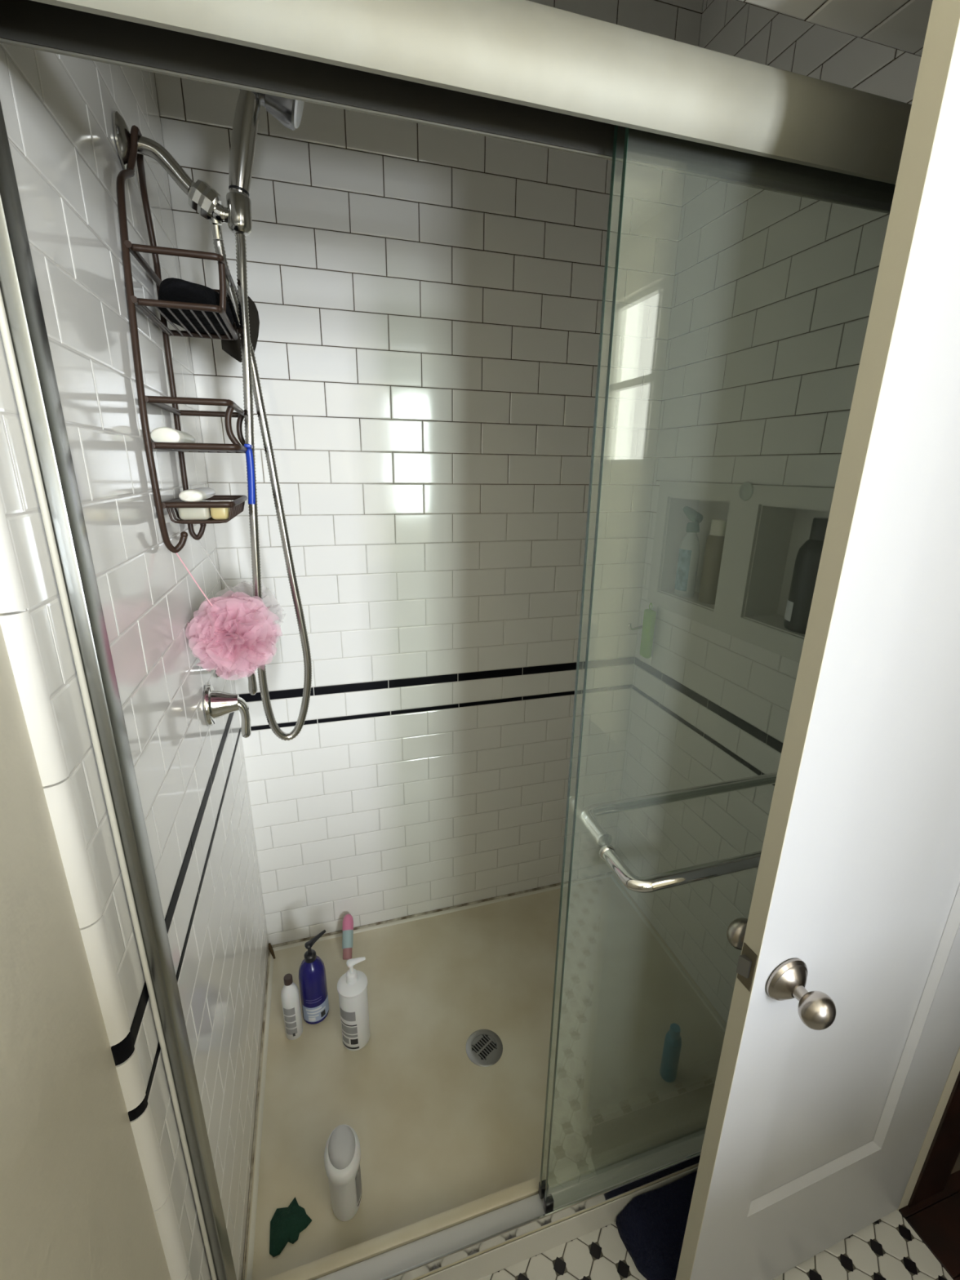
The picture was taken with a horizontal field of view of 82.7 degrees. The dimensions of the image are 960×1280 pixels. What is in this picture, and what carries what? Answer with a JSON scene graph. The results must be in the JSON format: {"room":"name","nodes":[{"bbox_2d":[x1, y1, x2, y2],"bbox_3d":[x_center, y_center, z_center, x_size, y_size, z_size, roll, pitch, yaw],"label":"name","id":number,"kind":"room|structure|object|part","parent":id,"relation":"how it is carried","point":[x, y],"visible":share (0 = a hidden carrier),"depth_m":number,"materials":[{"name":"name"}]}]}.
{"room":"bathroom","nodes":[
{"label":"bathroom","id":0,"kind":"room"},
{"bbox_2d":[0,43,268,1279],"bbox_3d":[-0.070,0.362,-0.681,0.122,2.600,4.300,-4,18,-16],"label":"wall","id":1,"kind":"structure","parent":0,"point":[166,639],"depth_m":0.60,"materials":[{"name":"tile"}]},
{"bbox_2d":[112,111,252,239],"bbox_3d":[-0.439,-0.695,0.822,0.169,0.132,0.072,-4,18,-16],"label":"fitting","id":2,"kind":"object","parent":1,"relation":"attached to","point":[202,198],"visible":0.91,"depth_m":0.83,"materials":[{"name":"silver metal"}]},
{"bbox_2d":[116,124,259,553],"bbox_3d":[-0.465,-0.466,0.908,0.184,0.601,0.338,-4,18,-16],"label":"shower caddy","id":3,"kind":"object","parent":2,"relation":"hanging from","point":[237,505],"depth_m":0.82,"materials":[{"name":"brown metal"}]},
{"bbox_3d":[-0.511,-0.571,0.838,0.009,0.009,0.204,-4,18,-16],"label":"rail","id":4,"kind":"part","parent":3,"relation":"part of","materials":[{"name":"brown metal"}]},
{"bbox_3d":[-0.508,-0.501,0.848,0.009,0.009,0.212,-4,18,-16],"label":"rail","id":5,"kind":"part","parent":3,"relation":"part of","materials":[{"name":"brown metal"}]},
{"bbox_3d":[-0.506,-0.374,0.874,0.009,0.009,0.228,-4,18,-16],"label":"rail","id":6,"kind":"part","parent":3,"relation":"part of","materials":[{"name":"brown metal"}]},
{"bbox_3d":[-0.505,-0.314,0.888,0.009,0.009,0.225,-4,18,-16],"label":"rail","id":7,"kind":"part","parent":3,"relation":"part of","materials":[{"name":"brown metal"}]},
{"bbox_3d":[-0.506,-0.233,0.914,0.009,0.009,0.213,-4,18,-16],"label":"rail","id":8,"kind":"part","parent":3,"relation":"part of","materials":[{"name":"brown metal"}]},
{"bbox_2d":[150,426,195,443],"bbox_3d":[-0.483,-0.319,0.864,0.041,0.027,0.137,-4,18,-16],"label":"soap bar","id":9,"kind":"object","parent":3,"relation":"on","point":[161,434],"visible":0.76,"depth_m":0.80,"materials":[{"name":"white plastic"}]},
{"bbox_3d":[-0.456,-0.576,0.857,0.122,0.009,0.196,-4,18,-16],"label":"rail","id":10,"kind":"part","parent":3,"relation":"part of","materials":[{"name":"brown metal"}]},
{"bbox_2d":[177,507,211,519],"bbox_3d":[-0.458,-0.210,0.884,0.044,0.025,0.077,-4,18,-16],"label":"soap bar","id":11,"kind":"object","parent":3,"relation":"attached to","point":[184,513],"visible":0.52,"depth_m":0.85,"materials":[{"name":"beige"}]},
{"bbox_2d":[178,487,215,502],"bbox_3d":[-0.471,-0.244,0.913,0.035,0.020,0.148,-4,18,-16],"label":"soap bar","id":12,"kind":"object","parent":11,"relation":"on","point":[199,494],"visible":0.96,"depth_m":0.85,"materials":[{"name":"white plastic"}]},
{"bbox_3d":[-0.462,-0.542,0.882,0.108,0.056,0.283,-4,18,-16],"label":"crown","id":13,"kind":"part","parent":3,"relation":"part of","materials":[{"name":"brown metal"}]},
{"bbox_3d":[-0.452,-0.378,0.889,0.117,0.009,0.226,-4,18,-16],"label":"rail","id":14,"kind":"part","parent":3,"relation":"part of","materials":[{"name":"brown metal"}]},
{"bbox_3d":[-0.432,-0.184,0.850,0.068,0.006,0.006,-4,18,-16],"label":"rail","id":15,"kind":"part","parent":3,"relation":"part of","materials":[{"name":"brown metal"}]},
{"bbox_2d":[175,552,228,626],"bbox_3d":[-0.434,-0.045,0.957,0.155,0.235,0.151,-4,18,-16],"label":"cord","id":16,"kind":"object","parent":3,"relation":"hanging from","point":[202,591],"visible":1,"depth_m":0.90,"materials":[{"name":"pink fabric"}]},
{"bbox_3d":[-0.467,-0.546,0.894,0.118,0.120,0.297,0,17,-3],"label":"cloth cap","id":17,"kind":"part","parent":3,"relation":"part of","materials":[{"name":"black fabric"}]},
{"bbox_2d":[209,507,230,519],"bbox_3d":[-0.423,-0.213,0.895,0.027,0.025,0.077,-4,18,-16],"label":"soap bar","id":18,"kind":"object","parent":3,"relation":"attached to","point":[218,513],"visible":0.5,"depth_m":0.86,"materials":[{"name":"yellow"}]},
{"bbox_2d":[244,444,255,504],"bbox_3d":[-0.393,-0.282,0.930,0.017,0.098,0.040,-4,18,-16],"label":"razor","id":19,"kind":"object","parent":3,"relation":"hanging from","point":[249,455],"visible":0.96,"depth_m":0.93,"materials":[{"name":"blue plastic"}]},
{"bbox_2d":[208,217,222,239],"bbox_3d":[-0.419,-0.658,0.865,0.019,0.037,0.026,-4,18,-16],"label":"outlet","id":20,"kind":"object","parent":2,"relation":"attached to","point":[215,223],"depth_m":0.86,"materials":[{"name":"silver metal"}]},
{"bbox_2d":[226,191,252,236],"bbox_3d":[-0.380,-0.671,0.862,0.038,0.050,0.036,-4,18,-16],"label":"holder","id":21,"kind":"object","parent":2,"relation":"on","point":[238,209],"depth_m":0.85,"materials":[{"name":"silver metal"}]},
{"bbox_2d":[213,232,311,740],"bbox_3d":[-0.390,-0.220,1.015,0.105,0.903,0.047,-4,18,-16],"label":"shower hose","id":22,"kind":"object","parent":2,"relation":"hanging from","point":[239,308],"visible":0.94,"depth_m":1.00,"materials":[{"name":"silver metal"}]},
{"bbox_2d":[228,88,304,197],"bbox_3d":[-0.328,-0.782,0.836,0.127,0.178,0.074,-4,18,-16],"label":"shower","id":23,"kind":"object","parent":2,"relation":"on","point":[289,112],"visible":0.64,"depth_m":0.82,"materials":[{"name":"silver metal"}]},
{"bbox_3d":[-0.357,-0.771,0.836,0.067,0.156,0.034,-4,18,-16],"label":"handle","id":24,"kind":"part","parent":23,"relation":"part of","materials":[{"name":"silver metal"}]},
{"bbox_2d":[203,684,251,737],"bbox_3d":[-0.501,0.142,1.091,0.074,0.115,0.082,-4,18,-16],"label":"shower valve","id":25,"kind":"object","parent":1,"relation":"attached to","point":[216,704],"visible":1,"depth_m":1.07,"materials":[{"name":"silver metal"}]},
{"bbox_3d":[-0.532,0.128,1.077,0.010,0.082,0.082,-4,18,-16],"label":"wall plate","id":26,"kind":"part","parent":25,"relation":"part of","materials":[{"name":"silver metal"}]},
{"bbox_3d":[-0.483,0.154,1.098,0.038,0.089,0.033,-2,18,-9],"label":"lever","id":27,"kind":"part","parent":25,"relation":"part of","materials":[{"name":"silver metal"}]},
{"bbox_2d":[215,657,257,695],"bbox_3d":[-0.542,0.082,1.218,0.076,0.092,0.044,-4,18,-16],"label":"lever","id":28,"kind":"object","parent":1,"relation":"attached to","point":[221,667],"visible":1,"depth_m":1.21,"materials":[{"name":"silver metal"}]},
{"bbox_3d":[-0.548,0.059,1.209,0.062,0.044,0.044,-4,18,-16],"label":"stem","id":29,"kind":"part","parent":28,"relation":"part of","materials":[{"name":"silver metal"}]},
{"bbox_3d":[-0.520,0.087,1.227,0.030,0.078,0.018,-4,18,-16],"label":"lever","id":30,"kind":"part","parent":28,"relation":"part of","materials":[{"name":"silver metal"}]},
{"bbox_2d":[154,0,703,945],"bbox_3d":[-0.078,-0.327,1.508,1.430,2.600,0.102,-4,18,-16],"label":"wall","id":31,"kind":"structure","parent":0,"point":[428,300],"depth_m":1.42,"materials":[{"name":"tile"}]},
{"bbox_2d":[478,1169,959,1279],"bbox_3d":[1.260,1.449,0.416,3.120,0.104,4.900,-4,18,-16],"label":"floor","id":32,"kind":"structure","parent":0,"point":[888,1248],"depth_m":1.05,"materials":[{"name":"white tile"}]},
{"bbox_2d":[241,871,726,1279],"bbox_3d":[0.042,1.012,1.446,1.189,0.086,0.864,-4,18,-16],"label":"shower pan","id":33,"kind":"object","parent":32,"relation":"on","point":[444,1100],"visible":0.93,"depth_m":1.34,"materials":[{"name":"beige plastic"}]},
{"bbox_2d":[268,942,275,959],"bbox_3d":[-0.634,0.946,1.658,0.011,0.024,0.047,-11,21,-34],"label":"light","id":34,"kind":"object","parent":33,"relation":"on","point":[271,948],"depth_m":1.66,"materials":[{"name":"brown"}]},
{"bbox_2d":[269,1196,311,1257],"bbox_3d":[-0.379,1.143,1.072,0.082,0.018,0.070,-11,21,-34],"label":"cloth","id":35,"kind":"object","parent":33,"relation":"in","point":[286,1224],"visible":1,"depth_m":1.06,"materials":[{"name":"green fabric"}]},
{"bbox_2d":[280,973,302,1039],"bbox_3d":[-0.488,0.944,1.408,0.043,0.192,0.044,-4,18,-16],"label":"shampoo bottle","id":36,"kind":"object","parent":33,"relation":"on","point":[290,997],"visible":1,"depth_m":1.39,"materials":[{"name":"white plastic"}]},
{"bbox_2d":[298,929,328,1024],"bbox_3d":[-0.445,0.899,1.453,0.072,0.253,0.071,0,17,-2],"label":"pump bottle","id":37,"kind":"object","parent":33,"relation":"on","point":[312,971],"visible":1,"depth_m":1.43,"materials":[{"name":"blue plastic"}]},
{"bbox_2d":[324,1124,361,1221],"bbox_3d":[-0.271,1.060,1.088,0.069,0.170,0.090,-4,18,-16],"label":"wash bottle","id":38,"kind":"object","parent":33,"relation":"on","point":[342,1153],"visible":1,"depth_m":1.06,"materials":[{"name":"white plastic"}]},
{"bbox_2d":[342,913,353,959],"bbox_3d":[-0.404,0.908,1.664,0.033,0.094,0.104,-2,18,-8],"label":"tube","id":39,"kind":"object","parent":33,"relation":"in","point":[348,921],"visible":0.99,"depth_m":1.65,"materials":[{"name":"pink plastic"}]},
{"bbox_2d":[337,956,369,1050],"bbox_3d":[-0.322,0.918,1.388,0.075,0.261,0.075,-4,18,-16],"label":"pump bottle","id":40,"kind":"object","parent":33,"relation":"on","point":[352,986],"visible":1,"depth_m":1.36,"materials":[{"name":"white plastic"}]},
{"bbox_3d":[-0.321,0.818,1.357,0.010,0.024,0.009,-4,18,-16],"label":"pump stem","id":41,"kind":"part","parent":40,"relation":"part of","materials":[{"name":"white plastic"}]},
{"bbox_2d":[659,1022,681,1082],"bbox_3d":[0.466,1.002,1.326,0.039,0.158,0.039,-4,18,-16],"label":"bottle","id":42,"kind":"object","parent":33,"relation":"in","point":[673,1039],"visible":1,"depth_m":1.31,"materials":[{"name":"blue"}]},
{"bbox_2d":[615,1171,697,1279],"bbox_3d":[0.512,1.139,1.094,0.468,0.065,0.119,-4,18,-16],"label":"bath mat","id":43,"kind":"object","parent":32,"relation":"on","point":[651,1227],"visible":0.19,"depth_m":1.06,"materials":[{"name":"blue fabric"}]},
{"bbox_2d":[612,0,921,1023],"bbox_3d":[0.684,-0.224,1.216,0.108,2.600,0.933,-4,18,-16],"label":"wall","id":44,"kind":"structure","parent":0,"point":[773,292],"depth_m":1.29,"materials":[{"name":"tile"}]},
{"bbox_2d":[0,0,911,1279],"bbox_3d":[0.173,0.260,0.802,1.185,1.762,0.081,-4,18,-16],"label":"shower door frame","id":45,"kind":"object","parent":44,"relation":"attached to","point":[526,72],"visible":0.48,"depth_m":0.51,"materials":[{"name":"metal"}]},
{"bbox_3d":[0.184,-0.543,0.551,1.184,0.080,0.079,-4,18,-16],"label":"header rail","id":46,"kind":"part","parent":45,"relation":"part of","materials":[{"name":"metal"}]},
{"bbox_2d":[627,622,642,630],"bbox_3d":[0.481,-0.041,1.656,0.076,0.040,0.040,-4,18,-16],"label":"wall hook","id":47,"kind":"object","parent":44,"relation":"attached to","point":[630,628],"visible":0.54,"depth_m":1.65,"materials":[{"name":"silver metal"}]},
{"bbox_2d":[640,602,656,658],"bbox_3d":[0.500,-0.029,1.622,0.022,0.168,0.040,-4,18,-16],"label":"bottle","id":48,"kind":"object","parent":47,"relation":"hanging from","point":[649,617],"visible":1,"depth_m":1.61,"materials":[{"name":"green plastic"}]},
{"bbox_2d":[674,506,702,596],"bbox_3d":[0.581,-0.245,1.514,0.049,0.243,0.084,-4,18,-16],"label":"spray bottle","id":49,"kind":"object","parent":44,"relation":"in","point":[689,550],"visible":1,"depth_m":1.50,"materials":[{"name":"grey plastic"}]},
{"bbox_2d":[697,519,727,604],"bbox_3d":[0.617,-0.206,1.436,0.048,0.217,0.060,-4,18,-16],"label":"bottle","id":50,"kind":"object","parent":44,"relation":"in","point":[715,540],"visible":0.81,"depth_m":1.42,"materials":[{"name":"brown"}]},
{"bbox_3d":[0.607,-0.191,1.311,0.009,0.353,0.645,-4,18,-16],"label":"niche frame","id":51,"kind":"part","parent":44,"relation":"part of","materials":[{"name":"white tile"}]},
{"bbox_2d":[738,481,753,500],"bbox_3d":[0.604,-0.339,1.245,0.011,0.042,0.042,-4,18,-16],"label":"disc","id":52,"kind":"object","parent":44,"relation":"attached to","point":[746,490],"visible":1,"depth_m":1.24,"materials":[{"name":"grey plastic"}]},
{"bbox_2d":[783,517,828,634],"bbox_3d":[0.706,-0.135,1.149,0.072,0.238,0.090,-4,18,-16],"label":"bottle","id":53,"kind":"object","parent":44,"relation":"in","point":[807,560],"visible":0.56,"depth_m":1.14,"materials":[{"name":"black plastic"}]},
{"bbox_2d":[737,0,933,57],"bbox_3d":[0.187,-0.950,0.359,1.390,0.715,0.103,-4,18,-16],"label":"ceiling","id":54,"kind":"structure","parent":0,"point":[899,24],"depth_m":0.55,"materials":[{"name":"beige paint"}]},
{"bbox_2d":[897,1046,959,1210],"bbox_3d":[1.399,-0.127,0.937,1.130,2.600,0.112,-4,18,-16],"label":"wall","id":55,"kind":"structure","parent":0,"point":[955,1069],"depth_m":1.06,"materials":[{"name":"beige paint"}]},
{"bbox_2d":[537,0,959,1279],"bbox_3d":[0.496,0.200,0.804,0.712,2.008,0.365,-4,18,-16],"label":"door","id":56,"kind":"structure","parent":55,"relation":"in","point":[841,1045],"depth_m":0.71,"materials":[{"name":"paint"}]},
{"bbox_3d":[0.387,0.432,0.793,0.047,0.047,0.047,-4,18,-16],"label":"knob","id":57,"kind":"part","parent":56,"relation":"part of","materials":[{"name":"silver metal"}]},
{"bbox_3d":[0.352,0.431,0.718,0.002,0.060,0.022,-5,18,-18],"label":"latch plate","id":58,"kind":"part","parent":56,"relation":"part of","materials":[{"name":"silver metal"}]},
{"bbox_3d":[0.422,0.465,0.691,0.047,0.047,0.047,-4,18,-16],"label":"knob","id":59,"kind":"part","parent":56,"relation":"part of","materials":[{"name":"silver metal"}]},
{"bbox_3d":[0.598,0.182,0.717,0.308,1.597,0.010,-5,18,-18],"label":"panel moulding","id":60,"kind":"part","parent":56,"relation":"part of","materials":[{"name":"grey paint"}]},
{"bbox_2d":[907,1071,959,1207],"bbox_3d":[0.941,0.179,0.837,0.098,2.056,0.024,-4,18,-16],"label":"trim","id":61,"kind":"structure","parent":55,"relation":"attached to","point":[944,1152],"depth_m":1.09,"materials":[{"name":"brown wood"}]}
]}

